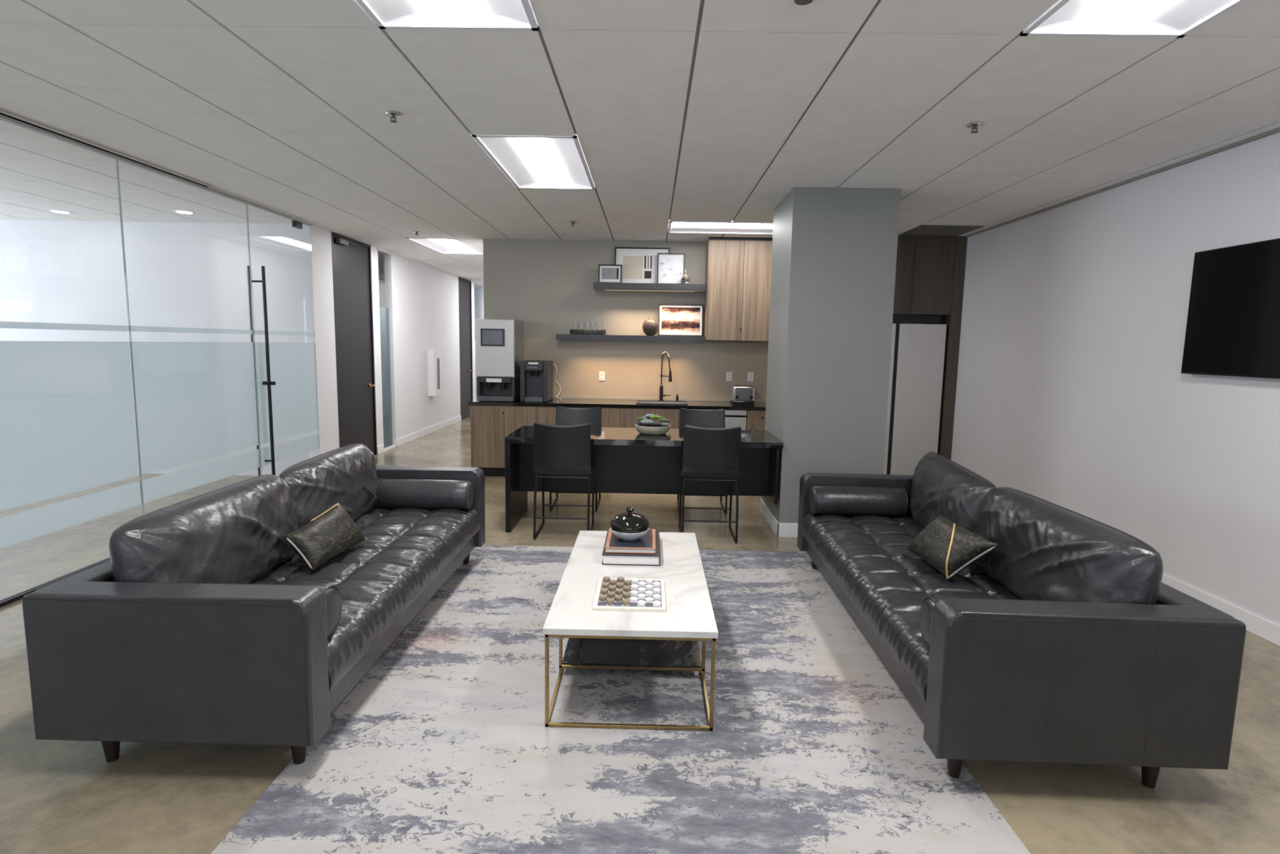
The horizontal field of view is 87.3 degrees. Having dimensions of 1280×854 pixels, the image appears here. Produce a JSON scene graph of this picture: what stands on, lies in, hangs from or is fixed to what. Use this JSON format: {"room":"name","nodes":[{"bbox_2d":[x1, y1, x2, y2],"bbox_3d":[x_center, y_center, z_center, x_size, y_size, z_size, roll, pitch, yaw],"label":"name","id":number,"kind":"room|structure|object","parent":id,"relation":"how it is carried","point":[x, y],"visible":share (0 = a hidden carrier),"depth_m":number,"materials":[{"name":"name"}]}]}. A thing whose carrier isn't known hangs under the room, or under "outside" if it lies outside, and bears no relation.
{"room":"common room","nodes":[
{"label":"common room","id":0,"kind":"room"},
{"bbox_2d":[0,219,310,475],"bbox_3d":[-5.933,-1.012,7.340,4.620,3.052,0.110,1,7,1],"label":"wall","id":1,"kind":"structure","parent":0,"point":[180,274],"depth_m":7.21,"materials":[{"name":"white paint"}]},
{"bbox_2d":[0,115,479,607],"bbox_3d":[-3.582,-0.642,6.019,0.132,2.723,19.030,1,7,1],"label":"wall","id":2,"kind":"structure","parent":0,"point":[68,425],"depth_m":5.07,"materials":[{"name":"white paint"}]},
{"bbox_2d":[247,220,309,475],"bbox_3d":[-3.508,-0.712,6.621,0.202,2.690,0.918,1,7,1],"label":"door","id":3,"kind":"structure","parent":2,"relation":"in","point":[281,366],"depth_m":6.60,"materials":[{"name":"clear glass"}]},
{"bbox_2d":[331,231,377,454],"bbox_3d":[-3.521,-0.920,8.273,0.160,2.722,1.067,1,7,1],"label":"door","id":4,"kind":"structure","parent":2,"relation":"in","point":[351,258],"depth_m":8.25,"materials":[{"name":"black paint"}]},
{"bbox_2d":[377,248,396,451],"bbox_3d":[-3.529,-1.041,9.250,0.091,2.722,0.484,1,7,1],"label":"window","id":5,"kind":"structure","parent":2,"relation":"in","point":[385,314],"depth_m":9.38,"materials":[{"name":"glass"}]},
{"bbox_2d":[377,415,461,453],"bbox_3d":[-3.490,0.165,10.174,0.013,0.104,5.522,1,7,1],"label":"baseboard","id":6,"kind":"structure","parent":2,"relation":"attached to","point":[401,441],"depth_m":10.75,"materials":[{"name":"white paint"}]},
{"bbox_2d":[427,350,441,395],"bbox_3d":[-3.400,-0.895,11.117,0.128,0.748,0.330,1,7,1],"label":"fire extinguisher cabinet","id":7,"kind":"object","parent":2,"relation":"attached to","point":[434,374],"visible":1,"depth_m":10.98,"materials":[{"name":"white plastic"}]},
{"bbox_2d":[458,276,473,419],"bbox_3d":[-3.443,-1.528,13.201,0.160,2.722,0.902,1,7,1],"label":"door","id":8,"kind":"structure","parent":2,"relation":"in","point":[466,370],"depth_m":13.22,"materials":[{"name":"black paint"}]},
{"bbox_2d":[473,281,484,399],"bbox_3d":[-3.449,-1.661,14.271,0.091,2.722,0.858,1,7,1],"label":"window","id":9,"kind":"structure","parent":2,"relation":"in","point":[482,290],"depth_m":14.30,"materials":[{"name":"glass"}]},
{"bbox_2d":[378,274,384,307],"bbox_3d":[-4.806,-1.639,12.566,2.530,3.052,0.110,1,7,1],"label":"wall","id":10,"kind":"structure","parent":0,"point":[381,284],"depth_m":12.40,"materials":[{"name":"white paint"}]},
{"bbox_2d":[474,288,479,340],"bbox_3d":[-3.824,-1.985,15.501,4.400,3.052,0.110,1,7,1],"label":"window","id":11,"kind":"structure","parent":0,"point":[476,290],"depth_m":15.35,"materials":[{"name":"glass"}]},
{"bbox_2d":[0,0,1279,288],"bbox_3d":[-2.332,-1.976,5.834,11.605,0.013,19.030,1,7,1],"label":"ceiling","id":12,"kind":"structure","parent":0,"point":[677,110],"depth_m":3.44,"materials":[{"name":"tile"}]},
{"bbox_2d":[48,209,71,213],"bbox_3d":[-5.713,-2.120,6.613,0.176,0.008,0.176,1,7,1],"label":"recessed light","id":13,"kind":"object","parent":12,"relation":"in","point":[51,211],"visible":1,"depth_m":6.59,"materials":[{"name":"white plastic"}]},
{"bbox_2d":[0,110,212,187],"bbox_3d":[-3.537,-1.377,0.922,0.064,0.010,8.987,1,7,1],"label":"ceiling vent","id":14,"kind":"object","parent":12,"relation":"in","point":[2,113],"visible":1,"depth_m":4.28,"materials":[{"name":"metal"}]},
{"bbox_2d":[173,209,195,213],"bbox_3d":[-4.428,-2.086,6.519,0.176,0.008,0.176,1,7,1],"label":"recessed light","id":15,"kind":"object","parent":12,"relation":"in","point":[175,211],"visible":1,"depth_m":6.49,"materials":[{"name":"white plastic"}]},
{"bbox_2d":[385,111,400,123],"bbox_3d":[-1.318,-1.651,3.586,0.079,0.041,0.079,1,7,1],"label":"sprinkler","id":16,"kind":"object","parent":12,"relation":"attached to","point":[393,115],"visible":1,"depth_m":3.58,"materials":[{"name":"silver metal"}]},
{"bbox_2d":[407,238,483,253],"bbox_3d":[-2.451,-2.348,8.608,0.616,0.075,1.341,1,7,1],"label":"ceiling light","id":17,"kind":"object","parent":12,"relation":"attached to","point":[442,246],"visible":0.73,"depth_m":8.65,"materials":[{"name":"white"}]},
{"bbox_2d":[355,0,538,31],"bbox_3d":[-0.710,-1.492,1.929,0.616,0.075,1.341,1,7,1],"label":"ceiling light","id":18,"kind":"object","parent":12,"relation":"attached to","point":[423,15],"visible":0.98,"depth_m":2.52,"materials":[{"name":"white"}]},
{"bbox_2d":[471,133,595,189],"bbox_3d":[-0.667,-1.821,4.591,0.616,0.075,1.341,1,7,1],"label":"ceiling light","id":19,"kind":"object","parent":12,"relation":"attached to","point":[528,162],"visible":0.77,"depth_m":4.51,"materials":[{"name":"white"}]},
{"bbox_2d":[667,219,773,234],"bbox_3d":[0.908,-2.079,6.899,1.231,0.075,0.671,1,7,1],"label":"ceiling light","id":20,"kind":"object","parent":12,"relation":"attached to","point":[674,227],"visible":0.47,"depth_m":6.94,"materials":[{"name":"white"}]},
{"bbox_2d":[787,0,816,5],"bbox_3d":[0.555,-1.461,2.272,0.128,0.037,0.128,1,7,1],"label":"smoke detector","id":21,"kind":"object","parent":12,"relation":"attached to","point":[800,2],"visible":1,"depth_m":2.29,"materials":[{"name":"white plastic"}]},
{"bbox_2d":[898,224,985,236],"bbox_3d":[3.062,-2.018,6.873,0.616,0.030,0.671,1,7,1],"label":"ceiling vent","id":22,"kind":"object","parent":12,"relation":"in","point":[921,230],"visible":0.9,"depth_m":6.84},
{"bbox_2d":[966,122,982,133],"bbox_3d":[1.795,-1.599,3.599,0.079,0.041,0.079,1,7,1],"label":"sprinkler","id":23,"kind":"object","parent":12,"relation":"attached to","point":[974,126],"visible":1,"depth_m":3.59,"materials":[{"name":"silver metal"}]},
{"bbox_2d":[1019,0,1247,38],"bbox_3d":[1.752,-1.446,1.896,0.616,0.075,1.341,1,7,1],"label":"ceiling light","id":24,"kind":"object","parent":12,"relation":"attached to","point":[1177,19],"visible":0.97,"depth_m":2.45,"materials":[{"name":"white"}]},
{"bbox_2d":[0,416,1279,853],"bbox_3d":[-2.379,0.775,6.175,11.825,0.088,19.250,1,7,1],"label":"floor","id":25,"kind":"structure","parent":0,"point":[57,796],"depth_m":2.40,"materials":[{"name":"concrete"}]},
{"bbox_2d":[22,443,484,764],"bbox_3d":[-1.575,0.648,3.464,0.974,0.857,2.423,1,7,1],"label":"sofa","id":26,"kind":"object","parent":25,"relation":"on","point":[202,623],"visible":0.84,"depth_m":2.35,"materials":[{"name":"grey leather"}]},
{"bbox_2d":[109,475,298,583],"bbox_3d":[-1.811,0.506,2.923,0.270,0.447,1.067,1,7,1],"label":"cushion","id":27,"kind":"object","parent":26,"relation":"on","point":[235,533],"depth_m":2.75,"materials":[{"name":"grey leather"}]},
{"bbox_2d":[284,502,367,570],"bbox_3d":[-1.556,0.532,3.361,0.187,0.229,0.503,2,7,6],"label":"throw pillow","id":28,"kind":"object","parent":26,"relation":"on","point":[333,531],"visible":1,"depth_m":3.24,"materials":[{"name":"black fabric"}]},
{"bbox_2d":[278,444,378,528],"bbox_3d":[-1.798,0.376,3.974,0.273,0.447,1.062,1,7,1],"label":"cushion","id":29,"kind":"object","parent":26,"relation":"on","point":[348,476],"depth_m":3.82,"materials":[{"name":"grey leather"}]},
{"bbox_2d":[470,404,472,466],"bbox_3d":[-1.885,0.119,7.849,0.015,0.819,0.675,1,7,1],"label":"end panel","id":30,"kind":"object","parent":25,"relation":"on","point":[471,443],"visible":0.21,"depth_m":7.51,"materials":[{"name":"brown wood"}]},
{"bbox_2d":[471,404,537,476],"bbox_3d":[-1.514,0.128,7.840,0.724,0.816,0.684,1,7,1],"label":"base cabinet","id":31,"kind":"object","parent":25,"relation":"on","point":[491,424],"visible":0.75,"depth_m":7.49,"materials":[{"name":"brown wood"}]},
{"bbox_2d":[467,397,765,410],"bbox_3d":[0.060,-0.268,7.764,3.927,0.037,0.692,1,7,1],"label":"countertop","id":32,"kind":"structure","parent":31,"relation":"on","point":[574,402],"depth_m":7.44,"materials":[{"name":"black stone"}]},
{"bbox_2d":[475,318,523,401],"bbox_3d":[-1.610,-0.773,7.734,0.426,0.915,0.572,1,7,1],"label":"machine","id":33,"kind":"object","parent":32,"relation":"on","point":[499,342],"visible":0.99,"depth_m":7.48,"materials":[{"name":"metal"}]},
{"bbox_2d":[479,377,511,382],"bbox_3d":[-1.617,-0.531,7.558,0.360,0.062,0.145,1,7,1],"label":"panel","id":34,"kind":"object","parent":33,"relation":"attached to","point":[482,380],"depth_m":7.48,"materials":[{"name":"plastic"}]},
{"bbox_2d":[477,395,515,401],"bbox_3d":[-1.621,-0.325,7.589,0.404,0.053,0.175,1,7,1],"label":"drip tray","id":35,"kind":"object","parent":33,"relation":"on","point":[480,397],"depth_m":7.51,"materials":[{"name":"grey plastic"}]},
{"bbox_2d":[476,376,519,398],"bbox_3d":[-1.615,-0.470,7.788,0.426,0.235,0.539,1,7,1],"label":"dispenser","id":36,"kind":"object","parent":33,"relation":"on","point":[487,387],"depth_m":7.56,"materials":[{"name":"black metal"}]},
{"bbox_2d":[520,360,552,402],"bbox_3d":[-1.187,-0.534,7.716,0.314,0.459,0.432,1,7,1],"label":"water dispenser","id":37,"kind":"object","parent":32,"relation":"on","point":[535,375],"visible":1,"depth_m":7.54,"materials":[{"name":"plastic"}]},
{"bbox_2d":[524,395,542,402],"bbox_3d":[-1.193,-0.314,7.589,0.201,0.054,0.120,1,7,1],"label":"drip tray","id":38,"kind":"object","parent":37,"relation":"on","point":[527,398],"depth_m":7.53,"materials":[{"name":"grey plastic"}]},
{"bbox_2d":[552,363,561,399],"bbox_3d":[-0.973,-0.541,7.947,0.101,0.422,0.154,1,7,1],"label":"power cord","id":39,"kind":"object","parent":37,"relation":"attached to","point":[553,363],"visible":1,"depth_m":7.96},
{"bbox_2d":[635,400,688,404],"bbox_3d":[0.247,-0.203,7.719,0.580,0.164,0.400,1,7,1],"label":"sink","id":40,"kind":"object","parent":32,"relation":"in","point":[638,402],"visible":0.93,"depth_m":7.89,"materials":[{"name":"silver metal"}]},
{"bbox_2d":[638,400,685,404],"bbox_3d":[0.247,-0.199,7.720,0.551,0.157,0.372,1,7,1],"label":"basin","id":41,"kind":"object","parent":40,"relation":"in","point":[639,402],"depth_m":7.89,"materials":[{"name":"metal"}]},
{"bbox_2d":[657,351,671,400],"bbox_3d":[0.318,-0.595,7.901,0.102,0.585,0.210,-6,10,-43],"label":"faucet","id":42,"kind":"object","parent":32,"relation":"on","point":[669,375],"visible":1,"depth_m":7.91,"materials":[{"name":"black metal"}]},
{"bbox_2d":[729,384,755,404],"bbox_3d":[1.192,-0.377,7.793,0.262,0.210,0.288,1,7,1],"label":"toaster","id":43,"kind":"object","parent":32,"relation":"on","point":[739,394],"visible":1,"depth_m":7.67,"materials":[{"name":"silver metal"}]},
{"bbox_2d":[533,422,594,538],"bbox_3d":[-0.601,0.397,5.366,0.460,0.920,0.500,1,7,1],"label":"dining chair","id":44,"kind":"object","parent":25,"relation":"on","point":[559,451],"visible":0.98,"depth_m":5.15,"materials":[{"name":"black leather"}]},
{"bbox_2d":[549,405,601,511],"bbox_3d":[-0.598,0.282,6.298,0.460,0.920,0.500,1,7,1],"label":"dining chair","id":45,"kind":"object","parent":25,"relation":"on","point":[565,415],"visible":0.32,"depth_m":6.45,"materials":[{"name":"black leather"}]},
{"bbox_2d":[537,406,619,427],"bbox_3d":[-0.689,0.144,7.829,0.922,0.816,0.684,1,7,1],"label":"base cabinet","id":46,"kind":"object","parent":25,"relation":"on","point":[545,415],"visible":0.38,"depth_m":7.46,"materials":[{"name":"brown wood"}]},
{"bbox_2d":[210,545,1030,853],"bbox_3d":[-0.026,1.168,2.927,2.453,0.009,4.202,1,7,1],"label":"area rug","id":47,"kind":"object","parent":25,"relation":"on","point":[445,745],"visible":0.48,"depth_m":2.52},
{"bbox_2d":[542,530,718,730],"bbox_3d":[-0.030,0.907,3.307,0.681,0.413,1.378,1,7,1],"label":"coffee table","id":48,"kind":"object","parent":47,"relation":"on","point":[668,640],"visible":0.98,"depth_m":3.05,"materials":[{"name":"white stone"}]},
{"bbox_2d":[592,577,666,611],"bbox_3d":[-0.042,0.735,2.957,0.305,0.013,0.352,1,7,1],"label":"checkerboard","id":49,"kind":"object","parent":48,"relation":"on","point":[597,604],"visible":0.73,"depth_m":2.84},
{"bbox_2d":[599,594,607,601],"bbox_3d":[-0.158,0.730,2.862,0.034,0.018,0.034,1,7,1],"label":"checker","id":50,"kind":"object","parent":49,"relation":"on","point":[602,597],"visible":0.97,"depth_m":2.85,"materials":[{"name":"brown wood"}]},
{"bbox_2d":[600,587,608,594],"bbox_3d":[-0.157,0.720,2.938,0.034,0.018,0.034,1,7,1],"label":"checker","id":51,"kind":"object","parent":49,"relation":"on","point":[603,591],"visible":0.92,"depth_m":2.93,"materials":[{"name":"brown wood"}]},
{"bbox_2d":[606,598,613,604],"bbox_3d":[-0.126,0.735,2.824,0.034,0.018,0.034,1,7,1],"label":"checker","id":52,"kind":"object","parent":49,"relation":"on","point":[609,601],"visible":1,"depth_m":2.81,"materials":[{"name":"brown wood"}]},
{"bbox_2d":[607,591,615,598],"bbox_3d":[-0.124,0.725,2.900,0.034,0.018,0.034,1,7,1],"label":"checker","id":53,"kind":"object","parent":49,"relation":"on","point":[610,594],"visible":0.98,"depth_m":2.89,"materials":[{"name":"brown wood"}]},
{"bbox_2d":[608,585,616,591],"bbox_3d":[-0.123,0.716,2.975,0.034,0.018,0.034,1,7,1],"label":"checker","id":54,"kind":"object","parent":49,"relation":"on","point":[611,588],"visible":0.95,"depth_m":2.96,"materials":[{"name":"brown wood"}]},
{"bbox_2d":[614,595,622,601],"bbox_3d":[-0.092,0.731,2.861,0.034,0.018,0.034,1,7,1],"label":"checker","id":55,"kind":"object","parent":49,"relation":"on","point":[617,597],"visible":0.97,"depth_m":2.85,"materials":[{"name":"brown wood"}]},
{"bbox_2d":[615,588,622,595],"bbox_3d":[-0.091,0.721,2.937,0.034,0.018,0.034,1,7,1],"label":"checker","id":56,"kind":"object","parent":49,"relation":"on","point":[618,591],"visible":0.98,"depth_m":2.92,"materials":[{"name":"brown wood"}]},
{"bbox_2d":[622,598,630,604],"bbox_3d":[-0.060,0.736,2.823,0.034,0.018,0.034,1,7,1],"label":"checker","id":57,"kind":"object","parent":49,"relation":"on","point":[625,601],"visible":1,"depth_m":2.81,"materials":[{"name":"brown wood"}]},
{"bbox_2d":[622,591,630,598],"bbox_3d":[-0.059,0.727,2.899,0.034,0.018,0.034,1,7,1],"label":"checker","id":58,"kind":"object","parent":49,"relation":"on","point":[625,594],"visible":1,"depth_m":2.89,"materials":[{"name":"brown wood"}]},
{"bbox_2d":[622,585,631,591],"bbox_3d":[-0.057,0.717,2.974,0.034,0.018,0.034,1,7,1],"label":"checker","id":59,"kind":"object","parent":49,"relation":"on","point":[626,588],"visible":0.99,"depth_m":2.96,"materials":[{"name":"brown wood"}]},
{"bbox_2d":[601,528,660,565],"bbox_3d":[-0.041,0.638,3.588,0.292,0.052,0.473,1,7,1],"label":"book","id":60,"kind":"object","parent":48,"relation":"on","point":[609,558],"visible":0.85,"depth_m":3.36,"materials":[{"name":"paper"}]},
{"bbox_2d":[604,528,656,553],"bbox_3d":[-0.045,0.601,3.561,0.260,0.028,0.363,1,7,1],"label":"book","id":61,"kind":"object","parent":60,"relation":"on","point":[646,544],"visible":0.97,"depth_m":3.44,"materials":[{"name":"paper"}]},
{"bbox_2d":[609,506,648,540],"bbox_3d":[-0.054,0.504,3.533,0.208,0.168,0.208,1,7,1],"label":"lidded jar","id":62,"kind":"object","parent":61,"relation":"on","point":[629,526],"visible":1,"depth_m":3.47,"materials":[{"name":"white ceramic"}]},
{"bbox_2d":[610,528,648,540],"bbox_3d":[-0.055,0.561,3.540,0.201,0.055,0.201,1,7,1],"label":"bowl","id":63,"kind":"object","parent":62,"relation":"on","point":[623,534],"depth_m":3.45,"materials":[{"name":"white ceramic"}]},
{"bbox_2d":[608,528,652,547],"bbox_3d":[-0.044,0.587,3.559,0.220,0.001,0.337,1,7,1],"label":"picture","id":64,"kind":"object","parent":61,"relation":"on","point":[646,541],"depth_m":3.48},
{"bbox_2d":[562,637,702,667],"bbox_3d":[-0.029,1.028,3.525,0.639,0.012,0.943,1,7,1],"label":"shelf","id":65,"kind":"object","parent":48,"relation":"attached to","point":[579,652],"depth_m":3.15,"materials":[{"name":"black stone"}]},
{"bbox_2d":[504,426,783,532],"bbox_3d":[0.029,0.439,5.713,2.197,0.773,0.759,1,7,1],"label":"bar table","id":66,"kind":"object","parent":25,"relation":"on","point":[624,460],"visible":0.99,"depth_m":5.67,"materials":[{"name":"black stone"}]},
{"bbox_2d":[635,413,671,435],"bbox_3d":[0.108,-0.024,5.671,0.316,0.159,0.315,1,7,1],"label":"succulent planter","id":67,"kind":"object","parent":66,"relation":"on","point":[643,425],"visible":1,"depth_m":5.58,"materials":[{"name":"stone"}]},
{"bbox_2d":[619,408,691,428],"bbox_3d":[0.171,0.160,7.817,0.795,0.816,0.684,1,7,1],"label":"base cabinet","id":68,"kind":"object","parent":25,"relation":"on","point":[628,416],"visible":0.3,"depth_m":7.45,"materials":[{"name":"brown wood"}]},
{"bbox_2d":[677,408,727,513],"bbox_3d":[0.585,0.304,6.282,0.460,0.920,0.500,1,7,1],"label":"dining chair","id":69,"kind":"object","parent":25,"relation":"on","point":[711,419],"visible":0.27,"depth_m":6.44,"materials":[{"name":"black leather"}]},
{"bbox_2d":[679,424,741,542],"bbox_3d":[0.549,0.419,5.350,0.460,0.920,0.500,1,7,1],"label":"dining chair","id":70,"kind":"object","parent":25,"relation":"on","point":[707,452],"visible":1,"depth_m":5.13,"materials":[{"name":"black leather"}]},
{"bbox_2d":[691,408,746,430],"bbox_3d":[0.878,0.173,7.810,0.609,0.816,0.680,1,7,1],"label":"dishwasher","id":71,"kind":"object","parent":25,"relation":"on","point":[733,418],"visible":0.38,"depth_m":7.43,"materials":[{"name":"grey metal"}]},
{"bbox_2d":[746,409,765,430],"bbox_3d":[1.590,0.186,7.798,0.806,0.816,0.684,1,7,1],"label":"base cabinet","id":72,"kind":"object","parent":25,"relation":"on","point":[755,420],"visible":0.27,"depth_m":7.44,"materials":[{"name":"brown wood"}]},
{"bbox_2d":[883,323,946,475],"bbox_3d":[2.929,-0.274,7.721,0.798,1.792,0.644,1,7,1],"label":"refrigerator","id":73,"kind":"object","parent":25,"relation":"on","point":[917,361],"visible":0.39,"depth_m":7.39,"materials":[{"name":"grey metal"}]},
{"bbox_2d":[892,235,967,459],"bbox_3d":[2.981,-0.732,7.656,0.974,2.721,0.697,1,7,1],"label":"tall cabinet","id":74,"kind":"object","parent":25,"relation":"on","point":[930,271],"visible":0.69,"depth_m":7.22,"materials":[{"name":"brown wood"}]},
{"bbox_2d":[796,451,1246,788],"bbox_3d":[1.544,0.703,3.451,1.025,0.857,2.481,1,7,1],"label":"sofa","id":75,"kind":"object","parent":25,"relation":"on","point":[1065,642],"visible":0.92,"depth_m":2.28,"materials":[{"name":"grey leather"}]},
{"bbox_2d":[906,515,998,578],"bbox_3d":[1.494,0.577,3.297,0.180,0.243,0.586,0,7,-9],"label":"throw pillow","id":76,"kind":"object","parent":75,"relation":"on","point":[949,548],"visible":1,"depth_m":3.17,"materials":[{"name":"black fabric"}]},
{"bbox_2d":[908,451,996,564],"bbox_3d":[1.798,0.440,3.954,0.271,0.447,1.129,2,7,8],"label":"cushion","id":77,"kind":"object","parent":75,"relation":"on","point":[938,486],"depth_m":3.76,"materials":[{"name":"grey leather"}]},
{"bbox_2d":[973,487,1163,604],"bbox_3d":[1.758,0.569,2.906,0.272,0.447,1.120,1,7,1],"label":"cushion","id":78,"kind":"object","parent":75,"relation":"on","point":[1046,550],"depth_m":2.71,"materials":[{"name":"grey leather"}]},
{"bbox_2d":[635,423,670,435],"bbox_3d":[0.107,0.018,5.676,0.304,0.073,0.304,1,7,1],"label":"bowl","id":79,"kind":"object","parent":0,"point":[644,428],"depth_m":5.57,"materials":[{"name":"ceramic"}]},
{"bbox_2d":[483,226,924,342],"bbox_3d":[0.807,-0.988,8.079,5.352,3.052,0.132,1,7,1],"label":"wall","id":80,"kind":"structure","parent":0,"point":[547,286],"depth_m":7.96,"materials":[{"name":"beige paint"}]},
{"bbox_2d":[599,371,604,380],"bbox_3d":[-0.456,-0.611,8.058,0.068,0.110,0.010,1,7,1],"label":"wall outlet","id":81,"kind":"object","parent":80,"relation":"attached to","point":[602,374],"visible":1,"depth_m":8.06,"materials":[{"name":"white plastic"}]},
{"bbox_2d":[555,333,705,342],"bbox_3d":[-0.106,-1.041,7.881,1.729,0.068,0.274,1,7,1],"label":"wall shelf","id":82,"kind":"object","parent":80,"relation":"attached to","point":[558,336],"visible":1,"depth_m":7.75,"materials":[{"name":"laminate"}]},
{"bbox_2d":[569,328,605,334],"bbox_3d":[-0.610,-1.111,7.854,0.422,0.058,0.202,1,7,1],"label":"serving tray","id":83,"kind":"object","parent":82,"relation":"on","point":[575,331],"visible":0.97,"depth_m":7.77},
{"bbox_2d":[642,318,658,335],"bbox_3d":[0.122,-1.167,7.835,0.191,0.198,0.191,1,7,1],"label":"round vase","id":84,"kind":"object","parent":82,"relation":"on","point":[650,326],"visible":0.98,"depth_m":7.77,"materials":[{"name":"ceramic"}]},
{"bbox_2d":[657,303,703,336],"bbox_3d":[0.478,-1.254,7.876,0.525,0.374,0.053,1,7,1],"label":"picture frame","id":85,"kind":"object","parent":82,"relation":"on","point":[674,319],"visible":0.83,"depth_m":7.88,"materials":[{"name":"black wood"}]},
{"bbox_2d":[661,306,700,333],"bbox_3d":[0.479,-1.254,7.877,0.451,0.300,0.028,1,7,1],"label":"print","id":86,"kind":"object","parent":85,"relation":"attached to","point":[673,319],"depth_m":7.87},
{"bbox_2d":[523,337,768,399],"bbox_3d":[0.083,-0.681,8.053,3.905,0.711,0.014,1,7,1],"label":"backsplash","id":87,"kind":"structure","parent":80,"relation":"attached to","point":[632,369],"depth_m":8.04,"materials":[{"name":"paint"}]},
{"bbox_2d":[593,282,706,292],"bbox_3d":[0.116,-1.617,7.807,1.296,0.082,0.274,1,7,1],"label":"wall shelf","id":88,"kind":"object","parent":80,"relation":"attached to","point":[605,286],"visible":1,"depth_m":7.67,"materials":[{"name":"laminate"}]},
{"bbox_2d":[598,264,622,283],"bbox_3d":[-0.346,-1.777,7.797,0.274,0.219,0.042,1,7,1],"label":"picture frame","id":89,"kind":"object","parent":88,"relation":"on","point":[606,273],"visible":0.82,"depth_m":7.80,"materials":[{"name":"black wood"}]},
{"bbox_2d":[601,267,618,279],"bbox_3d":[-0.346,-1.783,7.797,0.196,0.132,0.015,1,7,1],"label":"print","id":90,"kind":"object","parent":89,"relation":"attached to","point":[606,273],"depth_m":7.80},
{"bbox_2d":[614,247,670,283],"bbox_3d":[0.023,-1.885,7.864,0.646,0.431,0.058,1,7,1],"label":"picture frame","id":91,"kind":"object","parent":88,"relation":"on","point":[639,264],"visible":0.75,"depth_m":7.86,"materials":[{"name":"black wood"}]},
{"bbox_2d":[622,256,643,279],"bbox_3d":[-0.084,-1.870,7.866,0.231,0.263,0.025,1,7,1],"label":"print","id":92,"kind":"object","parent":91,"relation":"attached to","point":[633,266],"depth_m":7.87},
{"bbox_2d":[644,271,651,278],"bbox_3d":[0.092,-1.784,7.866,0.081,0.088,0.009,1,7,1],"label":"print","id":93,"kind":"object","parent":91,"relation":"attached to","point":[647,274],"depth_m":7.87},
{"bbox_2d":[657,253,684,284],"bbox_3d":[0.360,-1.837,7.801,0.318,0.362,0.053,1,7,1],"label":"picture frame","id":94,"kind":"object","parent":88,"relation":"on","point":[670,266],"visible":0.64,"depth_m":7.80,"materials":[{"name":"black wood"}]},
{"bbox_2d":[659,255,682,281],"bbox_3d":[0.360,-1.838,7.801,0.253,0.296,0.028,1,7,1],"label":"print","id":95,"kind":"object","parent":94,"relation":"attached to","point":[670,266],"depth_m":7.80},
{"bbox_2d":[680,268,689,284],"bbox_3d":[0.524,-1.737,7.720,0.103,0.190,0.103,1,7,1],"label":"figurine","id":96,"kind":"object","parent":88,"relation":"on","point":[685,279],"visible":0.87,"depth_m":7.69,"materials":[{"name":"silver metal"}]},
{"bbox_2d":[552,395,765,401],"bbox_3d":[0.171,-0.337,8.083,2.750,0.023,0.008,1,7,1],"label":"trim","id":97,"kind":"structure","parent":80,"relation":"attached to","point":[553,397],"depth_m":8.08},
{"bbox_2d":[726,372,732,381],"bbox_3d":[1.068,-0.604,8.035,0.068,0.110,0.010,1,7,1],"label":"wall outlet","id":98,"kind":"object","parent":80,"relation":"attached to","point":[729,375],"visible":1,"depth_m":8.03,"materials":[{"name":"white plastic"}]},
{"bbox_2d":[703,236,772,341],"bbox_3d":[1.159,-1.570,7.738,0.792,1.141,0.387,1,7,1],"label":"upper cabinet","id":99,"kind":"object","parent":80,"relation":"attached to","point":[738,270],"visible":0.77,"depth_m":7.56,"materials":[{"name":"brown wood"}]},
{"bbox_2d":[747,372,753,381],"bbox_3d":[1.323,-0.599,8.031,0.068,0.110,0.010,1,7,1],"label":"wall outlet","id":100,"kind":"object","parent":80,"relation":"attached to","point":[750,375],"visible":1,"depth_m":8.03,"materials":[{"name":"white plastic"}]},
{"bbox_2d":[762,186,901,523],"bbox_3d":[1.552,-0.509,5.654,0.808,2.722,0.836,1,7,1],"label":"wall column","id":101,"kind":"structure","parent":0,"point":[833,259],"depth_m":5.22,"materials":[{"name":"grey paint"}]},
{"bbox_2d":[760,498,798,537],"bbox_3d":[1.530,0.784,5.814,0.842,0.116,0.869,1,7,1],"label":"baseboard","id":102,"kind":"structure","parent":101,"relation":"attached to","point":[780,530],"depth_m":5.39,"materials":[{"name":"white paint"}]},
{"bbox_2d":[950,132,1279,625],"bbox_3d":[3.446,-0.225,2.273,0.110,3.052,11.715,1,7,1],"label":"wall","id":103,"kind":"structure","parent":0,"point":[1073,393],"depth_m":4.66,"materials":[{"name":"grey paint"}]},
{"bbox_2d":[965,128,1279,236],"bbox_3d":[3.388,-1.355,1.719,0.033,0.011,10.890,1,7,1],"label":"trim","id":104,"kind":"structure","parent":103,"relation":"attached to","point":[1277,131],"depth_m":4.51,"materials":[{"name":"metal"}]},
{"bbox_2d":[1161,573,1279,646],"bbox_3d":[3.352,1.294,1.991,0.013,0.104,10.780,1,7,1],"label":"baseboard","id":105,"kind":"structure","parent":103,"relation":"attached to","point":[1263,628],"depth_m":3.79,"materials":[{"name":"white paint"}]},
{"bbox_2d":[1181,238,1279,378],"bbox_3d":[3.377,-0.615,3.470,0.072,0.733,1.292,1,7,1],"label":"television","id":106,"kind":"object","parent":103,"relation":"attached to","point":[1233,326],"visible":1,"depth_m":3.77,"materials":[{"name":"black metal"}]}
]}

